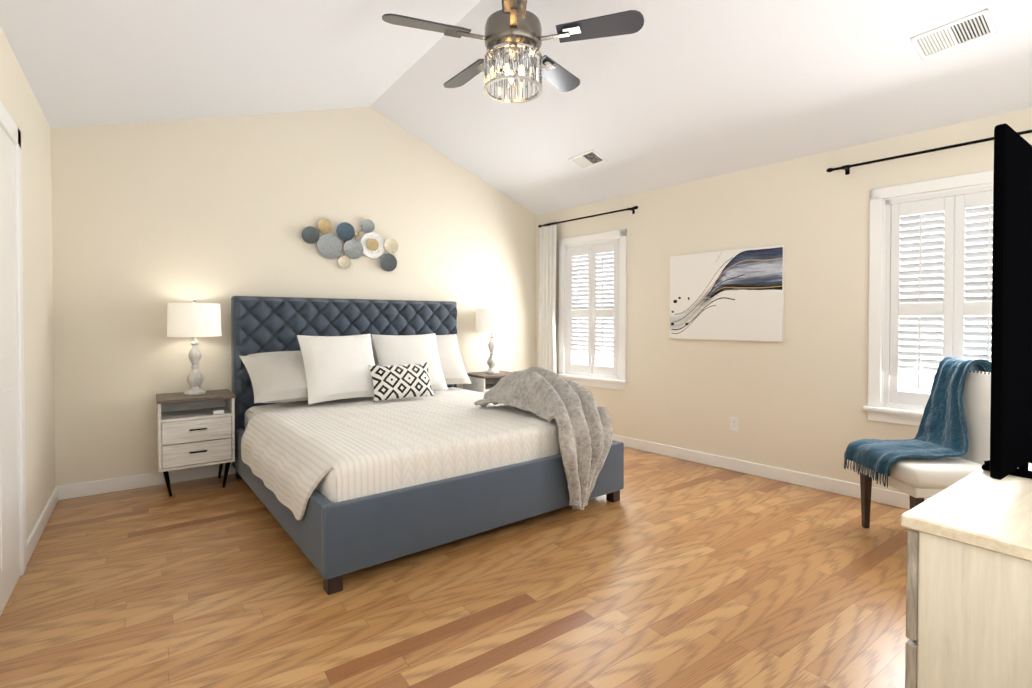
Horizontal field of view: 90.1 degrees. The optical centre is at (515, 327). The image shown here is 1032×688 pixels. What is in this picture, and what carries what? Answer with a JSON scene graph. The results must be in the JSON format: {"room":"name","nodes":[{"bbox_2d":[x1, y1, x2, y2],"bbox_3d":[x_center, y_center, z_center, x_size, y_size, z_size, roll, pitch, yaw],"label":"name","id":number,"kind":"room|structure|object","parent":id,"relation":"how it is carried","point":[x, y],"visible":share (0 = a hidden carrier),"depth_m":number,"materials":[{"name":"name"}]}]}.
{"room":"bedroom","nodes":[
{"label":"bedroom","id":0,"kind":"room"},
{"bbox_2d":[0,26,54,539],"bbox_3d":[-1.826,-0.072,1.550,0.120,2.610,5.140,-1,1,-36],"label":"wall","id":1,"kind":"structure","parent":0,"point":[19,101],"depth_m":3.00,"materials":[{"name":"beige paint"}]},
{"bbox_2d":[0,101,26,615],"bbox_3d":[-2.169,0.125,2.150,0.022,2.200,1.070,-1,1,-36],"label":"door frame","id":2,"kind":"structure","parent":1,"relation":"attached to","point":[13,555],"depth_m":2.39,"materials":[{"name":"white wood"}]},
{"bbox_2d":[26,486,61,563],"bbox_3d":[-2.831,1.162,3.079,0.016,0.100,1.188,-1,1,-36],"label":"baseboard","id":3,"kind":"structure","parent":1,"relation":"attached to","point":[56,495],"depth_m":3.04,"materials":[{"name":"white"}]},
{"bbox_2d":[51,107,535,486],"bbox_3d":[-1.467,-0.464,4.896,4.620,3.300,0.120,-1,1,-36],"label":"wall","id":4,"kind":"structure","parent":0,"point":[151,220],"depth_m":4.17,"materials":[{"name":"beige paint"}]},
{"bbox_2d":[62,462,234,499],"bbox_3d":[-1.488,1.137,4.820,4.230,0.100,0.016,-1,1,-36],"label":"baseboard","id":5,"kind":"structure","parent":4,"relation":"attached to","point":[77,490],"depth_m":3.85,"materials":[{"name":"white"}]},
{"bbox_2d":[302,219,397,271],"bbox_3d":[-1.513,-0.776,4.750,0.886,0.479,0.054,-1,1,-36],"label":"wall decoration","id":6,"kind":"object","parent":4,"relation":"attached to","point":[371,244],"visible":1,"depth_m":4.73,"materials":[{"name":"multicoloured metal"}]},
{"bbox_2d":[0,447,908,687],"bbox_3d":[0.251,1.242,3.065,5.600,0.060,5.500,-1,1,-36],"label":"floor","id":7,"kind":"structure","parent":0,"point":[667,572],"depth_m":2.33,"materials":[{"name":"brown wood"}]},
{"bbox_2d":[156,389,235,496],"bbox_3d":[-2.402,0.851,3.869,0.482,0.700,0.424,-1,1,-36],"label":"nightstand","id":8,"kind":"object","parent":7,"relation":"on","point":[195,431],"visible":1,"depth_m":3.75,"materials":[{"name":"white wood"}]},
{"bbox_2d":[167,300,221,394],"bbox_3d":[-2.415,0.147,3.877,0.350,0.705,0.350,-1,1,-36],"label":"lamp","id":9,"kind":"object","parent":8,"relation":"on","point":[194,320],"visible":1,"depth_m":3.77,"materials":[{"name":"white fabric"}]},
{"bbox_2d":[231,296,623,594],"bbox_3d":[-0.737,0.478,3.824,2.165,1.447,2.445,-1,1,-36],"label":"bed","id":10,"kind":"object","parent":7,"relation":"on","point":[368,433],"visible":1,"depth_m":3.26,"materials":[{"name":"fabric"}]},
{"bbox_2d":[464,370,510,392],"bbox_3d":[-0.240,0.829,5.426,0.482,0.700,0.424,-1,1,-36],"label":"nightstand","id":11,"kind":"object","parent":7,"relation":"on","point":[482,382],"visible":0.12,"depth_m":5.30,"materials":[{"name":"white wood"}]},
{"bbox_2d":[475,306,508,373],"bbox_3d":[-0.253,0.125,5.434,0.350,0.705,0.350,-1,1,-36],"label":"lamp","id":12,"kind":"object","parent":11,"relation":"on","point":[492,320],"visible":1,"depth_m":5.30,"materials":[{"name":"white fabric"}]},
{"bbox_2d":[844,357,990,527],"bbox_3d":[2.372,0.696,2.909,0.742,1.036,0.507,0,1,2],"label":"chair","id":13,"kind":"object","parent":7,"relation":"on","point":[948,445],"visible":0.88,"depth_m":2.89,"materials":[{"name":"fabric"}]},
{"bbox_2d":[901,463,1031,687],"bbox_3d":[1.606,0.811,1.365,1.624,0.850,0.528,-1,1,-36],"label":"dresser","id":14,"kind":"object","parent":7,"relation":"on","point":[969,586],"visible":0.92,"depth_m":1.02,"materials":[{"name":"beige wood"}]},
{"bbox_2d":[982,123,1031,479],"bbox_3d":[1.672,-0.043,1.552,1.380,0.848,0.215,-1,1,-36],"label":"tv","id":15,"kind":"object","parent":14,"relation":"on","point":[1011,401],"visible":0.98,"depth_m":1.20,"materials":[{"name":"black plastic"}]},
{"bbox_2d":[0,0,1031,214],"bbox_3d":[0.175,-1.704,2.969,5.083,0.947,5.140,-1,1,-36],"label":"ceiling","id":16,"kind":"structure","parent":0,"point":[672,92],"depth_m":3.32,"materials":[{"name":"white paint"}]},
{"bbox_2d":[382,0,643,102],"bbox_3d":[-0.049,-1.610,2.749,1.282,0.725,1.235,-1,1,-36],"label":"fan","id":17,"kind":"object","parent":16,"relation":"hanging from","point":[513,31],"visible":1,"depth_m":2.60,"materials":[{"name":"grey metal"}]},
{"bbox_2d":[569,149,606,169],"bbox_3d":[0.647,-1.519,4.672,0.183,0.079,0.310,-1,1,-36],"label":"ceiling vent","id":18,"kind":"object","parent":16,"relation":"in","point":[588,159],"visible":1,"depth_m":4.67,"materials":[{"name":"white plastic"}]},
{"bbox_2d":[911,9,997,59],"bbox_3d":[2.261,-1.511,2.668,0.184,0.071,0.310,-1,1,-36],"label":"ceiling vent","id":19,"kind":"object","parent":16,"relation":"in","point":[980,25],"visible":1,"depth_m":2.66,"materials":[{"name":"white plastic"}]},
{"bbox_2d":[536,107,1031,492],"bbox_3d":[1.966,-0.070,4.227,0.120,2.530,5.070,-1,1,-42],"label":"wall","id":20,"kind":"structure","parent":0,"point":[796,399],"depth_m":4.04,"materials":[{"name":"beige paint"}]},
{"bbox_2d":[538,206,637,227],"bbox_3d":[0.734,-1.151,5.417,0.100,0.070,1.350,-1,1,-42],"label":"curtain rod","id":21,"kind":"object","parent":20,"relation":"attached to","point":[632,209],"visible":0.94,"depth_m":5.26,"materials":[{"name":"black metal"}]},
{"bbox_2d":[539,221,556,372],"bbox_3d":[0.354,-0.014,5.804,0.072,2.325,0.286,-1,1,-42],"label":"panel","id":22,"kind":"object","parent":21,"relation":"hanging from","point":[547,296],"visible":0.73,"depth_m":5.78,"materials":[{"name":"white fabric"}]},
{"bbox_2d":[558,229,627,390],"bbox_3d":[0.819,-0.182,5.460,0.175,1.600,0.940,-1,1,-42],"label":"window","id":23,"kind":"structure","parent":20,"relation":"in","point":[613,244],"depth_m":5.42,"materials":[{"name":"white wood"}]},
{"bbox_2d":[670,245,783,341],"bbox_3d":[1.743,-0.271,4.353,0.034,0.750,0.980,-1,1,-42],"label":"picture","id":24,"kind":"object","parent":20,"relation":"attached to","point":[737,294],"visible":0.98,"depth_m":4.29,"materials":[{"name":"white"}]},
{"bbox_2d":[730,417,737,430],"bbox_3d":[1.820,0.805,4.303,0.009,0.114,0.070,-1,1,-42],"label":"electrical outlet","id":25,"kind":"object","parent":20,"relation":"attached to","point":[733,423],"visible":1,"depth_m":4.30,"materials":[{"name":"white plastic"}]},
{"bbox_2d":[613,434,928,509],"bbox_3d":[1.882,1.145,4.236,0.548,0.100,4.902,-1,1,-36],"label":"baseboard","id":26,"kind":"structure","parent":20,"relation":"attached to","point":[836,486],"depth_m":4.07,"materials":[{"name":"white wood"}]},
{"bbox_2d":[863,170,993,425],"bbox_3d":[2.784,-0.151,3.274,0.175,1.600,0.940,-1,1,-42],"label":"window","id":27,"kind":"structure","parent":20,"relation":"in","point":[888,306],"depth_m":3.37,"materials":[{"name":"white wood"}]},
{"bbox_2d":[826,130,1031,174],"bbox_3d":[2.723,-1.120,3.205,0.100,0.070,1.400,-1,1,-42],"label":"curtain rod","id":28,"kind":"object","parent":20,"relation":"attached to","point":[846,168],"visible":1,"depth_m":3.32,"materials":[{"name":"black metal"}]},
{"label":"outside","id":29,"kind":"structure","parent":0,"visible":0},
{"bbox_2d":[573,205,992,392],"bbox_3d":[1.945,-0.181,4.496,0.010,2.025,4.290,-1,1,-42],"label":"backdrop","id":30,"kind":"structure","parent":29,"point":[934,344],"depth_m":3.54,"materials":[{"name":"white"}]}
]}

